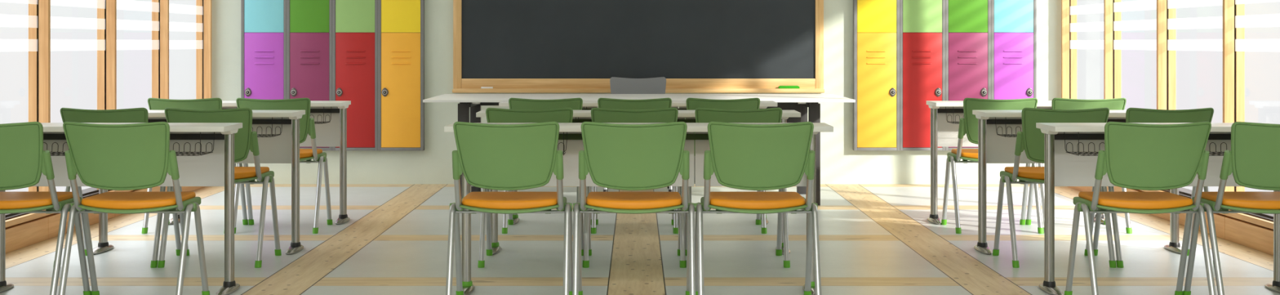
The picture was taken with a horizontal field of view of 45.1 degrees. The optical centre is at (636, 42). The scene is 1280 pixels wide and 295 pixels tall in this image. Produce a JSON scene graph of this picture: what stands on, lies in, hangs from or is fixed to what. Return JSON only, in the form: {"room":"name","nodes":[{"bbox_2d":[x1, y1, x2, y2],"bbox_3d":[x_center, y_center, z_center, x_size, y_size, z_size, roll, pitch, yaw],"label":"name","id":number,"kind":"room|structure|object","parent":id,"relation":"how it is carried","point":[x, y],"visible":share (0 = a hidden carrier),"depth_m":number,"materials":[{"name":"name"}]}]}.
{"room":"classroom","nodes":[
{"label":"classroom","id":0,"kind":"room"},
{"bbox_2d":[211,0,1061,183],"bbox_3d":[0.000,-0.400,12.100,6.800,3.000,0.200,0,0,0],"label":"wall","id":1,"kind":"structure","parent":0,"point":[839,163],"depth_m":12.00,"materials":[{"name":"white paint"}]},
{"bbox_2d":[240,0,286,99],"bbox_3d":[-2.884,-0.095,11.956,0.353,1.860,0.087,0,0,0],"label":"locker","id":2,"kind":"object","parent":1,"relation":"attached to","point":[263,22],"visible":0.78,"depth_m":11.94,"materials":[{"name":"purple metal"}]},
{"bbox_2d":[286,0,332,150],"bbox_3d":[-2.531,-0.095,11.956,0.353,1.860,0.087,0,0,0],"label":"locker","id":3,"kind":"object","parent":1,"relation":"attached to","point":[308,22],"visible":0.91,"depth_m":11.94,"materials":[{"name":"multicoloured metal"}]},
{"bbox_2d":[332,0,377,150],"bbox_3d":[-2.178,-0.095,11.956,0.353,1.860,0.087,0,0,0],"label":"locker","id":4,"kind":"object","parent":1,"relation":"attached to","point":[354,22],"visible":1,"depth_m":11.94,"materials":[{"name":"red metal"}]},
{"bbox_2d":[377,0,424,150],"bbox_3d":[-1.825,-0.095,11.956,0.353,1.860,0.087,0,0,0],"label":"locker","id":5,"kind":"object","parent":1,"relation":"attached to","point":[401,23],"visible":1,"depth_m":11.94,"materials":[{"name":"yellow metal"}]},
{"bbox_2d":[452,0,824,93],"bbox_3d":[0.015,-0.286,11.952,2.876,1.347,0.094,0,0,0],"label":"blackboard","id":6,"kind":"object","parent":1,"relation":"attached to","point":[506,46],"visible":0.96,"depth_m":11.98,"materials":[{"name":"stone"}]},
{"bbox_2d":[480,86,493,88],"bbox_3d":[-1.156,0.349,11.930,0.092,0.017,0.017,0,0,0],"label":"stick","id":7,"kind":"object","parent":6,"relation":"on","point":[481,86],"visible":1,"depth_m":11.93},
{"bbox_2d":[452,88,824,93],"bbox_3d":[0.015,0.370,11.952,2.876,0.033,0.094,0,0,0],"label":"chalk tray","id":8,"kind":"object","parent":6,"relation":"on","point":[455,90],"depth_m":11.91,"materials":[{"name":"brown wood"}]},
{"bbox_2d":[778,85,799,88],"bbox_3d":[1.179,0.345,11.930,0.160,0.026,0.044,0,0,0],"label":"eraser","id":9,"kind":"object","parent":6,"relation":"on","point":[780,86],"visible":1,"depth_m":11.91,"materials":[{"name":"green plastic"}]},
{"bbox_2d":[853,0,899,150],"bbox_3d":[1.859,-0.095,11.956,0.353,1.860,0.087,0,0,0],"label":"locker","id":10,"kind":"object","parent":1,"relation":"attached to","point":[876,23],"visible":1,"depth_m":11.94,"materials":[{"name":"yellow metal"}]},
{"bbox_2d":[899,0,945,150],"bbox_3d":[2.212,-0.095,11.956,0.353,1.860,0.087,0,0,0],"label":"locker","id":11,"kind":"object","parent":1,"relation":"attached to","point":[922,22],"visible":1,"depth_m":11.94,"materials":[{"name":"red metal"}]},
{"bbox_2d":[945,0,991,150],"bbox_3d":[2.565,-0.095,11.956,0.353,1.860,0.087,0,0,0],"label":"locker","id":12,"kind":"object","parent":1,"relation":"attached to","point":[967,22],"visible":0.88,"depth_m":11.94,"materials":[{"name":"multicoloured metal"}]},
{"bbox_2d":[991,0,1036,99],"bbox_3d":[2.918,-0.095,11.956,0.353,1.860,0.087,0,0,0],"label":"locker","id":13,"kind":"object","parent":1,"relation":"attached to","point":[1013,22],"visible":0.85,"depth_m":11.94,"materials":[{"name":"purple metal"}]},
{"bbox_2d":[0,183,1279,294],"bbox_3d":[0.000,1.160,4.100,6.980,0.120,16.200,0,0,0],"label":"floor","id":14,"kind":"structure","parent":0,"point":[874,238],"depth_m":8.08,"materials":[{"name":"tile"}]},
{"bbox_2d":[0,121,91,294],"bbox_3d":[-2.601,0.708,6.406,0.509,0.784,0.519,0,0,0],"label":"chair","id":15,"kind":"object","parent":14,"relation":"on","point":[23,157],"visible":0.89,"depth_m":6.26,"materials":[{"name":"green plastic"}]},
{"bbox_2d":[0,191,72,208],"bbox_3d":[-2.601,0.662,6.481,0.399,0.042,0.353,0,0,0],"label":"seat cushion","id":16,"kind":"object","parent":15,"relation":"on","point":[8,200],"depth_m":6.35,"materials":[{"name":"orange fabric"}]},
{"bbox_2d":[53,107,181,267],"bbox_3d":[-2.601,0.708,7.741,0.509,0.784,0.519,0,0,0],"label":"chair","id":17,"kind":"object","parent":14,"relation":"on","point":[68,114],"visible":0.21,"depth_m":7.52,"materials":[{"name":"green plastic"}]},
{"bbox_2d":[0,122,242,294],"bbox_3d":[-2.314,0.732,6.832,1.085,0.737,0.336,0,0,0],"label":"school desk","id":18,"kind":"object","parent":14,"relation":"on","point":[205,151],"visible":0.54,"depth_m":6.93,"materials":[{"name":"white laminate"}]},
{"bbox_2d":[43,142,69,155],"bbox_3d":[-2.562,0.438,6.821,0.348,0.108,0.214,0,0,0],"label":"basket","id":19,"kind":"object","parent":18,"relation":"on","point":[56,148],"depth_m":6.95,"materials":[{"name":"black metal"}]},
{"bbox_2d":[173,131,214,155],"bbox_3d":[-2.067,0.438,6.821,0.348,0.108,0.214,0,0,0],"label":"basket","id":20,"kind":"object","parent":18,"relation":"on","point":[184,143],"depth_m":6.95,"materials":[{"name":"black metal"}]},
{"bbox_2d":[57,121,209,294],"bbox_3d":[-2.091,0.708,6.406,0.509,0.784,0.519,0,0,0],"label":"chair","id":21,"kind":"object","parent":14,"relation":"on","point":[132,156],"visible":1,"depth_m":6.25,"materials":[{"name":"green plastic"}]},
{"bbox_2d":[81,191,195,208],"bbox_3d":[-2.091,0.662,6.481,0.399,0.042,0.353,0,0,0],"label":"seat cushion","id":22,"kind":"object","parent":21,"relation":"on","point":[107,200],"depth_m":6.34,"materials":[{"name":"orange fabric"}]},
{"bbox_2d":[142,97,248,233],"bbox_3d":[-2.601,0.708,9.088,0.509,0.784,0.519,0,0,0],"label":"chair","id":23,"kind":"object","parent":14,"relation":"on","point":[154,104],"visible":0.22,"depth_m":8.87,"materials":[{"name":"green plastic"}]},
{"bbox_2d":[93,110,305,254],"bbox_3d":[-2.314,0.732,8.159,1.085,0.737,0.336,0,0,0],"label":"school desk","id":24,"kind":"object","parent":14,"relation":"on","point":[277,131],"visible":0.45,"depth_m":8.18,"materials":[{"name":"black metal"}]},
{"bbox_2d":[252,116,282,137],"bbox_3d":[-2.067,0.438,8.148,0.348,0.108,0.214,0,0,0],"label":"basket","id":25,"kind":"object","parent":24,"relation":"on","point":[264,126],"depth_m":8.28,"materials":[{"name":"black metal"}]},
{"bbox_2d":[157,107,281,267],"bbox_3d":[-2.091,0.708,7.741,0.509,0.784,0.519,0,0,0],"label":"chair","id":26,"kind":"object","parent":14,"relation":"on","point":[246,140],"visible":0.5,"depth_m":7.59,"materials":[{"name":"green plastic"}]},
{"bbox_2d":[234,166,269,179],"bbox_3d":[-2.091,0.662,7.816,0.399,0.042,0.353,0,0,0],"label":"seat cushion","id":27,"kind":"object","parent":26,"relation":"on","point":[240,172],"depth_m":7.68,"materials":[{"name":"orange fabric"}]},
{"bbox_2d":[168,100,351,224],"bbox_3d":[-2.314,0.732,9.486,1.085,0.737,0.336,0,0,0],"label":"school desk","id":28,"kind":"object","parent":14,"relation":"on","point":[330,117],"visible":0.27,"depth_m":9.52,"materials":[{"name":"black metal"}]},
{"bbox_2d":[311,106,331,123],"bbox_3d":[-2.067,0.438,9.475,0.348,0.108,0.214,0,0,0],"label":"basket","id":29,"kind":"object","parent":28,"relation":"on","point":[321,114],"depth_m":9.61,"materials":[{"name":"black metal"}]},
{"bbox_2d":[234,97,332,233],"bbox_3d":[-2.091,0.708,9.088,0.509,0.784,0.519,0,0,0],"label":"chair","id":30,"kind":"object","parent":14,"relation":"on","point":[307,126],"visible":0.42,"depth_m":8.95,"materials":[{"name":"green plastic"}]},
{"bbox_2d":[299,148,322,158],"bbox_3d":[-2.091,0.662,9.164,0.399,0.042,0.353,0,0,0],"label":"seat cushion","id":31,"kind":"object","parent":30,"relation":"on","point":[304,153],"depth_m":9.03,"materials":[{"name":"orange fabric"}]},
{"bbox_2d":[445,121,573,294],"bbox_3d":[-0.523,0.708,6.406,0.509,0.784,0.519,0,0,0],"label":"chair","id":32,"kind":"object","parent":14,"relation":"on","point":[526,156],"visible":1,"depth_m":6.25,"materials":[{"name":"green plastic"}]},
{"bbox_2d":[462,191,557,208],"bbox_3d":[-0.523,0.662,6.481,0.399,0.042,0.353,0,0,0],"label":"seat cushion","id":33,"kind":"object","parent":32,"relation":"on","point":[473,200],"depth_m":6.34,"materials":[{"name":"orange fabric"}]},
{"bbox_2d":[477,107,583,267],"bbox_3d":[-0.523,0.708,7.741,0.509,0.784,0.519,0,0,0],"label":"chair","id":34,"kind":"object","parent":14,"relation":"on","point":[493,114],"visible":0.27,"depth_m":7.52,"materials":[{"name":"green plastic"}]},
{"bbox_2d":[502,97,591,233],"bbox_3d":[-0.523,0.708,9.088,0.509,0.784,0.519,0,0,0],"label":"chair","id":35,"kind":"object","parent":14,"relation":"on","point":[575,104],"visible":0.24,"depth_m":8.86,"materials":[{"name":"green plastic"}]},
{"bbox_2d":[572,121,695,294],"bbox_3d":[-0.010,0.708,6.406,0.509,0.784,0.519,0,0,0],"label":"chair","id":36,"kind":"object","parent":14,"relation":"on","point":[624,157],"visible":1,"depth_m":6.25,"materials":[{"name":"green plastic"}]},
{"bbox_2d":[586,191,681,208],"bbox_3d":[-0.010,0.662,6.481,0.399,0.042,0.353,0,0,0],"label":"seat cushion","id":37,"kind":"object","parent":36,"relation":"on","point":[594,200],"depth_m":6.34,"materials":[{"name":"orange fabric"}]},
{"bbox_2d":[582,107,686,267],"bbox_3d":[-0.010,0.708,7.741,0.509,0.784,0.519,0,0,0],"label":"chair","id":38,"kind":"object","parent":14,"relation":"on","point":[597,114],"visible":0.23,"depth_m":7.53,"materials":[{"name":"green plastic"}]},
{"bbox_2d":[591,97,678,233],"bbox_3d":[-0.010,0.708,9.088,0.509,0.784,0.519,0,0,0],"label":"chair","id":39,"kind":"object","parent":14,"relation":"on","point":[606,103],"visible":0.27,"depth_m":8.86,"materials":[{"name":"green plastic"}]},
{"bbox_2d":[603,76,672,191],"bbox_3d":[0.012,0.680,11.475,0.509,0.840,0.542,0,0,0],"label":"desk chair","id":40,"kind":"object","parent":14,"relation":"on","point":[618,85],"visible":0.29,"depth_m":11.70,"materials":[{"name":"grey plastic"}]},
{"bbox_2d":[498,100,777,224],"bbox_3d":[0.010,0.732,9.486,1.686,0.737,0.336,0,0,0],"label":"school desk","id":41,"kind":"object","parent":14,"relation":"on","point":[587,104],"visible":0.14,"depth_m":9.38,"materials":[{"name":"white laminate"}]},
{"bbox_2d":[475,110,800,254],"bbox_3d":[0.010,0.732,8.159,1.686,0.737,0.336,0,0,0],"label":"school desk","id":42,"kind":"object","parent":14,"relation":"on","point":[579,116],"visible":0.12,"depth_m":8.14,"materials":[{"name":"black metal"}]},
{"bbox_2d":[444,122,833,294],"bbox_3d":[0.010,0.732,6.832,1.686,0.737,0.336,0,0,0],"label":"school desk","id":43,"kind":"object","parent":14,"relation":"on","point":[570,137],"visible":0.16,"depth_m":6.95,"materials":[{"name":"white laminate"}]},
{"bbox_2d":[557,131,567,155],"bbox_3d":[-0.503,0.438,6.821,0.388,0.108,0.214,0,0,0],"label":"basket","id":44,"kind":"object","parent":43,"relation":"on","point":[562,137],"depth_m":6.95,"materials":[{"name":"black metal"}]},
{"bbox_2d":[422,93,855,204],"bbox_3d":[0.017,0.739,10.780,2.860,0.723,1.160,0,0,0],"label":"desk","id":45,"kind":"object","parent":14,"relation":"on","point":[800,103],"visible":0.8,"depth_m":10.58,"materials":[{"name":"white laminate"}]},
{"bbox_2d":[677,97,767,233],"bbox_3d":[0.499,0.708,9.088,0.509,0.784,0.519,0,0,0],"label":"chair","id":46,"kind":"object","parent":14,"relation":"on","point":[692,104],"visible":0.22,"depth_m":8.86,"materials":[{"name":"green plastic"}]},
{"bbox_2d":[684,107,790,267],"bbox_3d":[0.499,0.708,7.741,0.509,0.784,0.519,0,0,0],"label":"chair","id":47,"kind":"object","parent":14,"relation":"on","point":[702,114],"visible":0.18,"depth_m":7.52,"materials":[{"name":"green plastic"}]},
{"bbox_2d":[694,121,821,294],"bbox_3d":[0.499,0.708,6.406,0.509,0.784,0.519,0,0,0],"label":"chair","id":48,"kind":"object","parent":14,"relation":"on","point":[740,156],"visible":1,"depth_m":6.25,"materials":[{"name":"green plastic"}]},
{"bbox_2d":[710,191,805,208],"bbox_3d":[0.499,0.662,6.481,0.399,0.042,0.353,0,0,0],"label":"seat cushion","id":49,"kind":"object","parent":48,"relation":"on","point":[718,200],"depth_m":6.34,"materials":[{"name":"orange fabric"}]},
{"bbox_2d":[941,97,1044,233],"bbox_3d":[2.096,0.708,9.088,0.509,0.784,0.519,0,0,0],"label":"chair","id":50,"kind":"object","parent":14,"relation":"on","point":[968,125],"visible":0.48,"depth_m":8.94,"materials":[{"name":"green plastic"}]},
{"bbox_2d":[951,148,977,158],"bbox_3d":[2.096,0.662,9.164,0.399,0.042,0.353,0,0,0],"label":"seat cushion","id":51,"kind":"object","parent":50,"relation":"on","point":[956,153],"depth_m":9.02,"materials":[{"name":"orange fabric"}]},
{"bbox_2d":[926,100,1104,224],"bbox_3d":[2.340,0.732,9.486,1.085,0.737,0.336,0,0,0],"label":"school desk","id":52,"kind":"object","parent":14,"relation":"on","point":[945,115],"visible":0.31,"depth_m":9.55,"materials":[{"name":"white laminate"}]},
{"bbox_2d":[945,106,964,123],"bbox_3d":[2.092,0.438,9.475,0.348,0.108,0.214,0,0,0],"label":"basket","id":53,"kind":"object","parent":52,"relation":"on","point":[953,114],"depth_m":9.61,"materials":[{"name":"black metal"}]},
{"bbox_2d":[992,107,1116,267],"bbox_3d":[2.096,0.708,7.741,0.509,0.784,0.519,0,0,0],"label":"chair","id":54,"kind":"object","parent":14,"relation":"on","point":[1031,139],"visible":0.48,"depth_m":7.59,"materials":[{"name":"green plastic"}]},
{"bbox_2d":[1004,166,1044,179],"bbox_3d":[2.096,0.662,7.816,0.399,0.042,0.353,0,0,0],"label":"seat cushion","id":55,"kind":"object","parent":54,"relation":"on","point":[1013,172],"depth_m":7.68,"materials":[{"name":"orange fabric"}]},
{"bbox_2d":[972,110,1182,254],"bbox_3d":[2.340,0.732,8.159,1.085,0.737,0.336,0,0,0],"label":"school desk","id":56,"kind":"object","parent":14,"relation":"on","point":[997,130],"visible":0.44,"depth_m":8.17,"materials":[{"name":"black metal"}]},
{"bbox_2d":[995,116,1021,137],"bbox_3d":[2.092,0.438,8.148,0.348,0.108,0.214,0,0,0],"label":"basket","id":57,"kind":"object","parent":56,"relation":"on","point":[1005,126],"depth_m":8.28,"materials":[{"name":"black metal"}]},
{"bbox_2d":[1025,97,1132,233],"bbox_3d":[2.606,0.708,9.088,0.509,0.784,0.519,0,0,0],"label":"chair","id":58,"kind":"object","parent":14,"relation":"on","point":[1115,104],"visible":0.25,"depth_m":8.87,"materials":[{"name":"green plastic"}]},
{"bbox_2d":[1064,121,1216,294],"bbox_3d":[2.096,0.708,6.406,0.509,0.784,0.519,0,0,0],"label":"chair","id":59,"kind":"object","parent":14,"relation":"on","point":[1135,156],"visible":1,"depth_m":6.25,"materials":[{"name":"green plastic"}]},
{"bbox_2d":[1078,191,1192,208],"bbox_3d":[2.096,0.662,6.481,0.399,0.042,0.353,0,0,0],"label":"seat cushion","id":60,"kind":"object","parent":59,"relation":"on","point":[1101,200],"depth_m":6.34,"materials":[{"name":"orange fabric"}]},
{"bbox_2d":[1093,107,1220,267],"bbox_3d":[2.606,0.708,7.741,0.509,0.784,0.519,0,0,0],"label":"chair","id":61,"kind":"object","parent":14,"relation":"on","point":[1132,114],"visible":0.23,"depth_m":7.52,"materials":[{"name":"green plastic"}]},
{"bbox_2d":[1035,122,1279,294],"bbox_3d":[2.340,0.732,6.832,1.085,0.737,0.336,0,0,0],"label":"school desk","id":62,"kind":"object","parent":14,"relation":"on","point":[1071,149],"visible":0.52,"depth_m":6.93,"materials":[{"name":"white laminate"}]},
{"bbox_2d":[1063,131,1104,155],"bbox_3d":[2.092,0.438,6.821,0.348,0.108,0.214,0,0,0],"label":"basket","id":63,"kind":"object","parent":62,"relation":"on","point":[1075,143],"depth_m":6.95,"materials":[{"name":"black metal"}]},
{"bbox_2d":[1208,142,1226,155],"bbox_3d":[2.587,0.438,6.821,0.348,0.108,0.214,0,0,0],"label":"basket","id":64,"kind":"object","parent":62,"relation":"on","point":[1215,148],"depth_m":6.95,"materials":[{"name":"black metal"}]},
{"bbox_2d":[1182,121,1279,294],"bbox_3d":[2.606,0.708,6.406,0.509,0.784,0.519,0,0,0],"label":"chair","id":65,"kind":"object","parent":14,"relation":"on","point":[1253,159],"visible":0.94,"depth_m":6.26,"materials":[{"name":"green plastic"}]},
{"bbox_2d":[1200,191,1279,208],"bbox_3d":[2.606,0.662,6.481,0.399,0.042,0.353,0,0,0],"label":"seat cushion","id":66,"kind":"object","parent":65,"relation":"on","point":[1226,200],"depth_m":6.35,"materials":[{"name":"orange fabric"}]},
{"bbox_3d":[-3.390,-0.400,4.000,0.200,3.000,16.000,0,0,0],"label":"wall","id":67,"kind":"structure","parent":0,"visible":0},
{"bbox_2d":[5,0,50,217],"bbox_3d":[-3.346,-0.176,8.095,0.113,2.208,1.130,0,0,0],"label":"window frame","id":68,"kind":"structure","parent":67,"relation":"in","point":[39,11],"depth_m":8.63,"materials":[{"name":"brown wood"}]},
{"bbox_2d":[82,0,116,195],"bbox_3d":[-3.346,-0.176,9.195,0.113,2.208,1.130,0,0,0],"label":"window frame","id":69,"kind":"structure","parent":67,"relation":"in","point":[106,9],"depth_m":9.73,"materials":[{"name":"brown wood"}]},
{"bbox_2d":[5,186,205,253],"bbox_3d":[-3.390,1.013,9.765,0.200,0.174,4.470,0,0,0],"label":"trim","id":70,"kind":"structure","parent":67,"relation":"attached to","point":[22,229],"depth_m":8.48,"materials":[{"name":"brown wood"}]},
{"bbox_2d":[151,0,168,98],"bbox_3d":[-3.346,-0.176,10.295,0.113,2.208,1.130,0,0,0],"label":"window frame","id":71,"kind":"structure","parent":67,"relation":"in","point":[160,8],"depth_m":10.83,"materials":[{"name":"brown wood"}]},
{"bbox_2d":[195,0,211,98],"bbox_3d":[-3.346,-0.176,11.390,0.113,2.208,1.120,0,0,0],"label":"window frame","id":72,"kind":"structure","parent":67,"relation":"in","point":[203,7],"depth_m":11.92,"materials":[{"name":"brown wood"}]},
{"bbox_3d":[3.390,-0.400,4.000,0.200,3.000,16.000,0,0,0],"label":"wall","id":73,"kind":"structure","parent":0,"visible":0},
{"bbox_2d":[1061,0,1076,98],"bbox_3d":[3.346,-0.176,11.390,0.113,2.208,1.120,0,0,0],"label":"window","id":74,"kind":"structure","parent":73,"relation":"in","point":[1068,7],"depth_m":11.92,"materials":[{"name":"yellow wood"}]},
{"bbox_2d":[1103,0,1120,98],"bbox_3d":[3.346,-0.176,10.295,0.113,2.208,1.130,0,0,0],"label":"window","id":75,"kind":"structure","parent":73,"relation":"in","point":[1112,8],"depth_m":10.83,"materials":[{"name":"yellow wood"}]},
{"bbox_2d":[1066,186,1273,255],"bbox_3d":[3.390,1.013,9.765,0.200,0.174,4.470,0,0,0],"label":"trim","id":76,"kind":"structure","parent":73,"relation":"attached to","point":[1251,230],"depth_m":8.42,"materials":[{"name":"brown wood"}]},
{"bbox_2d":[1156,0,1191,195],"bbox_3d":[3.346,-0.176,9.195,0.113,2.208,1.130,0,0,0],"label":"window","id":77,"kind":"structure","parent":73,"relation":"in","point":[1166,9],"depth_m":9.73,"materials":[{"name":"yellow wood"}]},
{"bbox_2d":[1222,0,1273,218],"bbox_3d":[3.346,-0.176,8.095,0.113,2.208,1.130,0,0,0],"label":"window","id":78,"kind":"structure","parent":73,"relation":"in","point":[1233,11],"depth_m":8.63,"materials":[{"name":"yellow wood"}]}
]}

